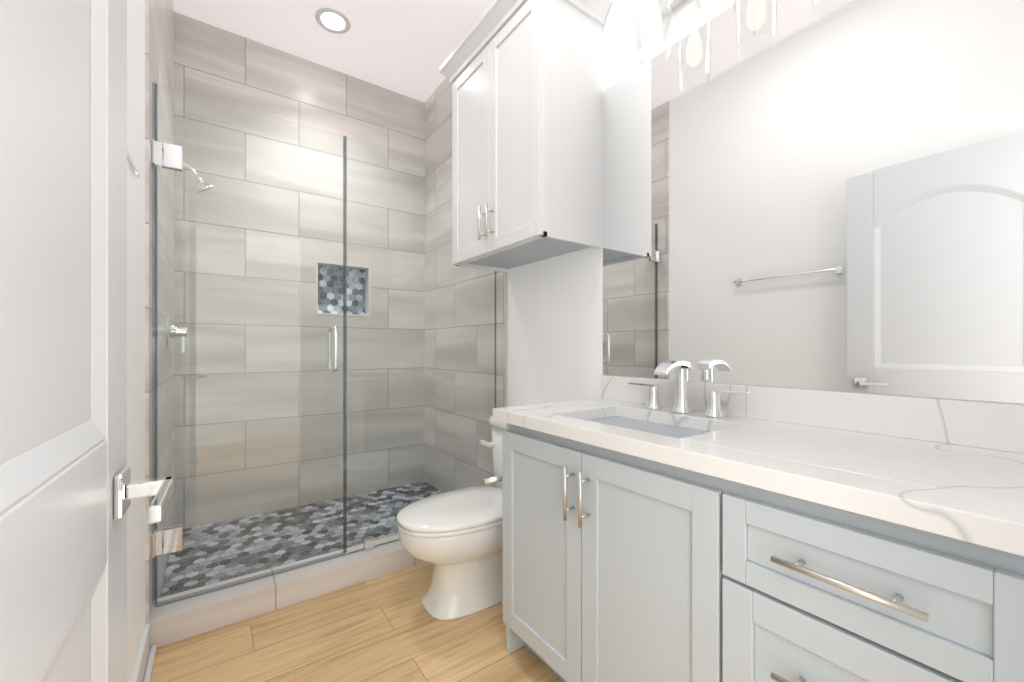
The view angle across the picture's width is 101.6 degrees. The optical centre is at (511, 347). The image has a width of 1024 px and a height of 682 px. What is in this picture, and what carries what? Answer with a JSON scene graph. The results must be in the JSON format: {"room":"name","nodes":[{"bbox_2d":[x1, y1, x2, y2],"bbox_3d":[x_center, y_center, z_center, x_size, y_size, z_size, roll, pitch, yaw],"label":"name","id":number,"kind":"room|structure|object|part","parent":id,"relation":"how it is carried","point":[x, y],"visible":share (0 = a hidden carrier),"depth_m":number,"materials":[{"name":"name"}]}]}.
{"room":"bathroom","nodes":[
{"label":"bathroom","id":0,"kind":"room"},
{"bbox_2d":[127,0,154,681],"bbox_3d":[-0.970,-0.435,0.933,0.110,3.050,3.845,0,0,-35],"label":"wall","id":1,"kind":"structure","parent":0,"point":[140,13],"depth_m":1.40,"materials":[{"name":"white paint"}]},
{"bbox_2d":[0,0,174,681],"bbox_3d":[-0.339,0.069,0.279,0.136,2.018,0.771,0,0,-35],"label":"door","id":2,"kind":"structure","parent":1,"relation":"in","point":[69,490],"depth_m":0.40,"materials":[{"name":"white paint"}]},
{"bbox_2d":[127,150,138,177],"bbox_3d":[-0.818,-0.450,0.836,0.043,0.040,0.610,0,0,-35],"label":"towel bar","id":3,"kind":"object","parent":1,"relation":"attached to","point":[132,171],"visible":0.17,"depth_m":1.04,"materials":[{"name":"silver metal"}]},
{"bbox_2d":[131,624,156,681],"bbox_3d":[-0.735,1.040,0.710,0.033,0.100,1.950,0,0,-35],"label":"baseboard","id":4,"kind":"structure","parent":1,"relation":"attached to","point":[143,668],"depth_m":1.32,"materials":[{"name":"white wood"}]},
{"bbox_2d":[183,162,215,194],"bbox_3d":[-1.647,-0.883,2.154,0.198,0.174,0.092,0,0,-35],"label":"shower head","id":5,"kind":"object","parent":1,"relation":"attached to","point":[206,190],"depth_m":2.16},
{"bbox_2d":[155,0,502,646],"bbox_3d":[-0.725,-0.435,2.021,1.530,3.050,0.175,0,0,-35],"label":"wall","id":6,"kind":"structure","parent":0,"point":[193,56],"depth_m":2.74,"materials":[{"name":"grey tile"}]},
{"bbox_2d":[166,315,187,352],"bbox_3d":[-1.696,-0.070,2.120,0.080,0.190,0.170,0,0,-35],"label":"shower valve","id":7,"kind":"object","parent":6,"relation":"attached to","point":[180,331],"depth_m":2.10,"materials":[{"name":"silver metal"}]},
{"bbox_2d":[152,82,495,607],"bbox_3d":[-0.734,-0.010,2.043,1.559,1.999,0.143,0,0,-35],"label":"glass","id":8,"kind":"object","parent":6,"relation":"attached to","point":[166,156],"visible":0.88,"depth_m":1.85,"materials":[{"name":"clear glass"}]},
{"bbox_2d":[173,0,492,102],"bbox_3d":[0.035,-2.010,0.960,1.780,0.100,4.925,0,0,-35],"label":"ceiling","id":9,"kind":"structure","parent":0,"point":[405,47],"depth_m":2.59,"materials":[{"name":"white paint"}]},
{"bbox_2d":[315,7,350,33],"bbox_3d":[-1.072,-1.954,2.501,0.196,0.010,0.196,0,0,-35],"label":"recessed light","id":10,"kind":"object","parent":9,"relation":"in","point":[332,20],"visible":1,"depth_m":2.49,"materials":[{"name":"white"}]},
{"bbox_2d":[150,562,562,681],"bbox_3d":[0.035,1.140,0.960,1.780,0.100,4.925,0,0,-35],"label":"floor","id":11,"kind":"structure","parent":0,"point":[387,628],"depth_m":1.52,"materials":[{"name":"brown wood"}]},
{"bbox_2d":[160,481,440,597],"bbox_3d":[-1.052,1.068,2.491,1.556,0.004,0.966,0,0,-35],"label":"shower floor","id":12,"kind":"structure","parent":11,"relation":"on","point":[279,540],"depth_m":2.37,"materials":[{"name":"tile"}]},
{"bbox_2d":[396,416,505,619],"bbox_3d":[-0.135,0.724,1.887,0.772,0.732,0.498,0,0,-35],"label":"toilet","id":13,"kind":"object","parent":11,"relation":"on","point":[454,538],"visible":0.67,"depth_m":1.72,"materials":[{"name":"white ceramic"}]},
{"bbox_3d":[-0.222,0.705,1.823,0.556,0.051,0.394,0,0,-35],"label":"seat","id":14,"kind":"part","parent":13,"relation":"part of","materials":[{"name":"white ceramic"}]},
{"bbox_3d":[-0.126,0.491,2.145,0.034,0.022,0.087,0,0,-35],"label":"lever","id":15,"kind":"part","parent":13,"relation":"part of","materials":[{"name":"silver metal"}]},
{"bbox_2d":[482,416,1023,681],"bbox_3d":[0.496,0.674,1.160,0.593,0.832,1.252,0,0,-35],"label":"bathroom vanity","id":16,"kind":"object","parent":11,"relation":"on","point":[681,528],"depth_m":0.84,"materials":[{"name":"grey wood"}]},
{"bbox_2d":[493,396,1023,547],"bbox_3d":[0.515,0.239,1.161,0.561,0.040,1.232,0,0,-35],"label":"countertop","id":17,"kind":"structure","parent":16,"relation":"on","point":[980,491],"depth_m":0.81,"materials":[{"name":"white stone"}]},
{"bbox_2d":[574,412,721,439],"bbox_3d":[0.397,0.325,1.288,0.405,0.156,0.554,0,0,-35],"label":"sink","id":18,"kind":"object","parent":17,"relation":"in","point":[679,429],"depth_m":1.37,"materials":[{"name":"white ceramic"}]},
{"bbox_2d":[626,360,753,415],"bbox_3d":[0.540,0.130,1.390,0.156,0.175,0.434,0,0,-35],"label":"faucet","id":19,"kind":"object","parent":17,"relation":"on","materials":[{"name":"silver metal"}]},
{"bbox_2d":[503,0,1017,406],"bbox_3d":[0.391,-0.435,1.900,0.112,3.050,3.845,0,0,-35],"label":"wall","id":20,"kind":"structure","parent":0,"point":[549,330],"depth_m":1.99,"materials":[{"name":"white paint"}]},
{"bbox_2d":[439,0,611,271],"bbox_3d":[0.018,-0.960,1.996,0.405,1.050,0.837,0,0,-35],"label":"upper cabinet","id":21,"kind":"object","parent":20,"relation":"attached to","point":[524,78],"visible":1,"depth_m":1.77,"materials":[{"name":"white wood"}]},
{"bbox_2d":[634,0,684,65],"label":"sconce","id":22,"kind":"object","parent":20,"relation":"attached to","point":[656,11],"depth_m":1.43,"materials":[{"name":"white glass"}]},
{"bbox_2d":[694,0,738,27],"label":"sconce","id":23,"kind":"object","parent":20,"relation":"attached to","point":[701,2],"depth_m":1.31,"materials":[{"name":"white glass"}]},
{"bbox_2d":[602,376,1023,451],"bbox_3d":[0.742,0.168,1.308,0.020,0.100,1.210,0,0,-35],"label":"backsplash","id":24,"kind":"structure","parent":20,"relation":"attached to","point":[978,424],"depth_m":1.04,"materials":[{"name":"white stone"}]},
{"bbox_2d":[603,0,1023,403],"bbox_3d":[0.747,-0.497,1.315,0.006,1.226,1.214,0,0,-35],"label":"mirror","id":25,"kind":"object","parent":20,"relation":"attached to","point":[818,194],"visible":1,"depth_m":1.15,"materials":[{"name":"clear glass"}]}
]}

